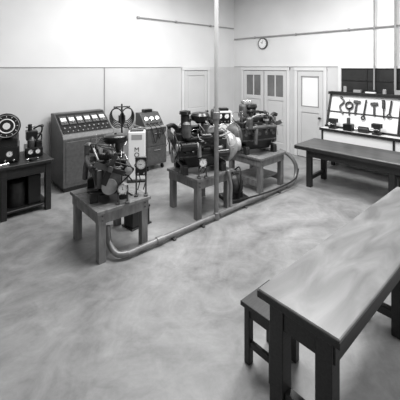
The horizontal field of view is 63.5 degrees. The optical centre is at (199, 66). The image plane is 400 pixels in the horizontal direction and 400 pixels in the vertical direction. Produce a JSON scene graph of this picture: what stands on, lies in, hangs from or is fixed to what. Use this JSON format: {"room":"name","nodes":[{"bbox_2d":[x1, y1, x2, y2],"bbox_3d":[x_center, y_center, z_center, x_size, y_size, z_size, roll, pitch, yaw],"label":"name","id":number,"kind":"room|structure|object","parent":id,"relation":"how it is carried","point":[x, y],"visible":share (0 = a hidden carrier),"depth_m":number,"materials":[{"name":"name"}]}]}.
{"room":"engine workshop classroom","nodes":[
{"label":"engine workshop classroom","id":0,"kind":"room"},
{"bbox_2d":[0,0,233,177],"bbox_3d":[-2.328,0.050,6.746,9.150,4.300,0.150,0,0,-42],"label":"wall","id":1,"kind":"structure","parent":0,"point":[33,33],"depth_m":6.96,"materials":[{"name":"paint"}]},
{"bbox_2d":[0,67,180,67],"bbox_3d":[-3.014,0.007,6.021,6.760,0.015,0.012,0,0,-42],"label":"trim","id":2,"kind":"structure","parent":1,"relation":"attached to","point":[0,67],"depth_m":6.68,"materials":[{"name":"grey"}]},
{"bbox_2d":[104,68,104,112],"bbox_3d":[-2.039,1.048,6.896,0.020,2.065,0.012,0,0,-42],"label":"trim","id":3,"kind":"structure","parent":1,"relation":"attached to","point":[104,68],"depth_m":6.89,"materials":[{"name":"grey"}]},
{"bbox_2d":[41,150,170,183],"bbox_3d":[-3.011,2.140,6.018,6.760,0.120,0.020,0,0,-42],"label":"baseboard","id":4,"kind":"structure","parent":1,"relation":"attached to","point":[167,152],"depth_m":6.17,"materials":[{"name":"grey ceramic"}]},
{"bbox_2d":[137,16,233,28],"bbox_3d":[-0.221,-1.140,8.497,3.275,0.050,0.050,0,0,-42],"label":"conduit","id":5,"kind":"object","parent":1,"relation":"attached to","point":[138,17],"visible":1,"depth_m":8.19,"materials":[{"name":"grey metal"}]},
{"bbox_2d":[181,67,209,124],"bbox_3d":[-0.078,1.104,8.574,0.980,2.188,0.130,0,0,-42],"label":"door","id":6,"kind":"structure","parent":1,"relation":"in","point":[195,81],"depth_m":8.59,"materials":[{"name":"paint"}]},
{"bbox_2d":[0,154,399,399],"bbox_3d":[0.447,2.250,3.694,9.200,0.100,8.500,0,0,-42],"label":"floor","id":7,"kind":"structure","parent":0,"point":[165,320],"depth_m":3.07,"materials":[{"name":"concrete"}]},
{"bbox_2d":[0,151,53,222],"bbox_3d":[-3.228,1.810,4.688,1.860,0.780,0.810,0,0,-42],"label":"workbench","id":8,"kind":"object","parent":7,"relation":"on","point":[20,181],"visible":0.92,"depth_m":4.84,"materials":[{"name":"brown wood"}]},
{"bbox_2d":[0,113,20,163],"bbox_3d":[-3.098,1.060,4.853,0.717,0.717,0.504,0,0,-28],"label":"distributor tester","id":9,"kind":"object","parent":8,"relation":"on","point":[10,124],"visible":1,"depth_m":4.85,"materials":[{"name":"black metal"}]},
{"bbox_2d":[0,157,37,166],"bbox_3d":[-2.842,1.402,4.628,1.013,0.035,0.126,0,0,-45],"label":"tools","id":10,"kind":"object","parent":8,"relation":"on","point":[33,158],"visible":1,"depth_m":4.70,"materials":[{"name":"metal"}]},
{"bbox_2d":[24,124,43,157],"bbox_3d":[-2.692,1.176,5.254,0.290,0.484,0.375,0,0,-32],"label":"magneto tester","id":11,"kind":"object","parent":8,"relation":"on","point":[34,147],"visible":1,"depth_m":5.16,"materials":[{"name":"black metal"}]},
{"bbox_2d":[51,109,113,192],"bbox_3d":[-2.219,1.535,6.146,0.970,1.330,0.688,0,0,-42],"label":"console","id":12,"kind":"object","parent":7,"relation":"on","point":[70,131],"visible":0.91,"depth_m":5.84,"materials":[{"name":"grey metal"}]},
{"bbox_2d":[70,182,150,264],"bbox_3d":[-1.140,1.900,4.083,0.700,0.600,0.820,0,0,-42],"label":"stand","id":13,"kind":"object","parent":7,"relation":"on","point":[106,210],"visible":0.84,"depth_m":3.91,"materials":[{"name":"grey wood"}]},
{"bbox_2d":[82,133,133,203],"bbox_3d":[-1.218,1.222,4.178,0.564,0.744,1.039,0,0,-24],"label":"engine","id":14,"kind":"object","parent":13,"relation":"on","point":[107,165],"visible":1,"depth_m":3.84,"materials":[{"name":"metal"}]},
{"bbox_2d":[116,184,129,204],"bbox_3d":[-0.909,1.483,3.797,0.174,0.229,0.151,0,0,-42],"label":"gauge","id":15,"kind":"object","parent":13,"relation":"on","point":[122,188],"depth_m":3.77},
{"bbox_2d":[134,156,147,196],"bbox_3d":[-0.733,1.357,4.020,0.179,0.483,0.159,0,0,-42],"label":"stand","id":16,"kind":"object","parent":13,"relation":"on","point":[140,162],"depth_m":4.00,"materials":[{"name":"black metal"}]},
{"bbox_2d":[109,104,134,143],"bbox_3d":[-1.663,1.490,6.800,0.470,1.420,0.357,0,0,-42],"label":"rack","id":17,"kind":"object","parent":7,"relation":"on","point":[121,118],"visible":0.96,"depth_m":6.75,"materials":[{"name":"black metal"}]},
{"bbox_2d":[127,127,145,182],"bbox_3d":[-1.226,1.684,6.290,0.360,1.032,0.300,0,0,-9],"label":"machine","id":18,"kind":"object","parent":7,"relation":"on","point":[136,136],"visible":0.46,"depth_m":6.16,"materials":[{"name":"white metal"}]},
{"bbox_2d":[122,204,151,230],"bbox_3d":[-0.883,2.050,4.516,0.240,0.300,0.340,0,0,42],"label":"battery","id":19,"kind":"object","parent":7,"relation":"on","point":[130,221],"visible":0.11,"depth_m":4.39,"materials":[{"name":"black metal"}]},
{"bbox_2d":[133,109,166,170],"bbox_3d":[-1.072,1.567,7.061,0.560,1.265,0.559,0,0,-42],"label":"console","id":20,"kind":"object","parent":7,"relation":"on","point":[151,121],"visible":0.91,"depth_m":6.92,"materials":[{"name":"silver metal"}]},
{"bbox_2d":[167,165,232,220],"bbox_3d":[0.001,1.900,5.088,0.760,0.600,0.730,0,0,-42],"label":"stand","id":21,"kind":"object","parent":7,"relation":"on","point":[191,180],"visible":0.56,"depth_m":4.91,"materials":[{"name":"grey wood"}]},
{"bbox_2d":[165,108,240,175],"bbox_3d":[0.066,1.115,5.124,1.225,0.965,0.667,0,0,-21],"label":"engine","id":22,"kind":"object","parent":21,"relation":"on","point":[189,143],"visible":0.92,"depth_m":4.90,"materials":[{"name":"metal"}]},
{"bbox_2d":[197,159,208,178],"bbox_3d":[0.036,1.458,4.660,0.174,0.281,0.151,0,0,-42],"label":"panel","id":23,"kind":"object","parent":21,"relation":"on","point":[202,163],"depth_m":4.63,"materials":[{"name":"black metal"}]},
{"bbox_2d":[106,149,298,257],"bbox_3d":[0.392,1.887,4.974,3.842,0.627,0.469,0,0,-42],"label":"exhaust pipe","id":24,"kind":"object","parent":7,"relation":"on","point":[160,239],"visible":0.97,"depth_m":4.42,"materials":[{"name":"grey metal"}]},
{"bbox_2d":[213,0,219,219],"bbox_3d":[0.237,0.050,4.661,0.200,4.300,0.200,0,0,-42],"label":"riser pipe","id":25,"kind":"object","parent":7,"relation":"on","point":[216,115],"visible":0.96,"depth_m":4.63,"materials":[{"name":"grey metal"}]},
{"bbox_2d":[218,107,231,129],"bbox_3d":[0.549,1.610,8.023,0.440,1.180,0.380,0,0,-7],"label":"charger","id":26,"kind":"object","parent":7,"relation":"on","point":[225,113],"visible":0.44,"depth_m":7.87,"materials":[{"name":"white metal"}]},
{"bbox_2d":[219,166,247,203],"bbox_3d":[0.566,1.919,5.379,0.400,0.561,0.393,0,0,-25],"label":"brake dynamometer","id":27,"kind":"object","parent":7,"relation":"on","point":[238,196],"visible":0.7,"depth_m":5.26,"materials":[{"name":"metal"}]},
{"bbox_2d":[240,100,260,117],"bbox_3d":[1.235,1.517,7.945,0.575,1.365,0.451,0,0,-2],"label":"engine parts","id":28,"kind":"object","parent":7,"relation":"on","point":[252,115],"visible":0.16,"depth_m":7.91,"materials":[{"name":"white metal"}]},
{"bbox_2d":[229,147,285,193],"bbox_3d":[1.053,1.890,6.086,0.760,0.620,0.810,0,0,-42],"label":"stand","id":29,"kind":"object","parent":7,"relation":"on","point":[258,158],"visible":0.74,"depth_m":5.90,"materials":[{"name":"grey wood"}]},
{"bbox_2d":[226,102,281,154],"bbox_3d":[0.968,1.120,6.094,1.163,0.916,0.635,0,0,-23],"label":"engine","id":30,"kind":"object","parent":29,"relation":"on","point":[257,131],"visible":0.94,"depth_m":5.97,"materials":[{"name":"metal"}]},
{"bbox_2d":[240,280,298,383],"bbox_3d":[0.541,1.974,2.421,0.360,0.452,0.320,0,0,-42],"label":"wooden stool","id":31,"kind":"object","parent":7,"relation":"on","point":[257,310],"visible":0.38,"depth_m":2.38,"materials":[{"name":"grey wood"}]},
{"bbox_2d":[257,187,399,399],"bbox_3d":[1.533,1.810,2.761,2.658,0.780,0.538,0,0,-42],"label":"work table","id":32,"kind":"object","parent":7,"relation":"on","point":[324,299],"visible":1,"depth_m":2.06,"materials":[{"name":"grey wood"}]},
{"bbox_2d":[294,138,399,192],"bbox_3d":[3.176,1.825,5.189,0.808,0.750,3.208,0,0,-44],"label":"work table","id":33,"kind":"object","parent":7,"relation":"on","point":[376,159],"visible":0.87,"depth_m":5.54,"materials":[{"name":"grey wood"}]},
{"bbox_2d":[319,91,399,186],"bbox_3d":[3.701,1.370,6.098,0.604,1.660,2.770,0,0,-42],"label":"bench","id":34,"kind":"object","parent":7,"relation":"on","point":[389,139],"visible":0.58,"depth_m":6.49,"materials":[{"name":"white wood"}]},
{"bbox_2d":[339,96,392,119],"bbox_3d":[3.896,0.864,6.000,0.205,0.485,2.674,0,0,-42],"label":"hanging tools","id":35,"kind":"object","parent":34,"relation":"hanging from","point":[357,102],"visible":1,"depth_m":6.58,"materials":[{"name":"metal"}]},
{"bbox_2d":[343,86,399,94],"bbox_3d":[3.759,0.475,6.291,0.080,0.130,1.930,0,0,-42],"label":"supplies","id":36,"kind":"object","parent":34,"relation":"on","point":[396,92],"visible":0.98,"depth_m":6.56,"materials":[{"name":"grey ceramic"}]},
{"bbox_2d":[234,0,399,161],"bbox_3d":[3.843,0.050,6.609,0.150,4.300,8.300,0,0,-42],"label":"wall","id":37,"kind":"structure","parent":0,"point":[252,18],"depth_m":7.80,"materials":[{"name":"paint"}]},
{"bbox_2d":[258,38,267,48],"bbox_3d":[1.714,-0.640,8.823,0.057,0.310,0.310,0,0,-42],"label":"wall clock","id":38,"kind":"object","parent":37,"relation":"attached to","point":[262,43],"visible":1,"depth_m":8.80,"materials":[{"name":"white"}]},
{"bbox_2d":[241,67,289,152],"bbox_3d":[1.713,1.104,8.768,0.130,2.188,1.600,0,0,-42],"label":"door","id":39,"kind":"structure","parent":37,"relation":"in","point":[268,88],"depth_m":8.59,"materials":[{"name":"paint"}]},
{"bbox_2d":[234,66,337,66],"bbox_3d":[3.723,-0.007,6.622,0.012,0.015,8.080,0,0,-42],"label":"trim","id":40,"kind":"structure","parent":37,"relation":"attached to","point":[234,66],"depth_m":8.30,"materials":[{"name":"grey"}]},
{"bbox_2d":[294,67,326,159],"bbox_3d":[2.621,1.104,7.756,0.130,2.188,0.840,0,0,-42],"label":"door","id":41,"kind":"structure","parent":37,"relation":"in","point":[310,83],"depth_m":7.80,"materials":[{"name":"paint"}]},
{"bbox_2d":[234,24,399,39],"bbox_3d":[3.715,-0.820,6.595,0.053,0.060,8.050,0,0,-42],"label":"conduit","id":42,"kind":"object","parent":37,"relation":"attached to","point":[347,29],"visible":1,"depth_m":7.49,"materials":[{"name":"grey metal"}]},
{"bbox_2d":[329,161,398,177],"bbox_3d":[4.695,2.140,5.533,0.020,0.120,5.160,0,0,-42],"label":"baseboard","id":43,"kind":"structure","parent":37,"relation":"attached to","point":[364,169],"depth_m":6.86,"materials":[{"name":"black wood"}]},
{"bbox_2d":[338,66,399,93],"bbox_3d":[4.045,0.475,6.226,0.058,0.990,2.800,0,0,-42],"label":"window","id":44,"kind":"structure","parent":37,"relation":"in","point":[353,77],"depth_m":6.82,"materials":[{"name":"glass"},{"name":"paint"}]},
{"bbox_3d":[0.445,-2.150,3.658,9.150,0.100,8.450,0,0,-42],"label":"ceiling","id":45,"kind":"structure","parent":0,"visible":0},
{"bbox_2d":[373,0,396,89],"bbox_3d":[3.712,-0.810,6.493,0.044,2.580,0.426,0,0,-42],"label":"conduit","id":46,"kind":"object","parent":45,"relation":"hanging from","point":[395,1],"visible":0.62,"depth_m":6.34,"materials":[{"name":"grey metal"}]}
]}

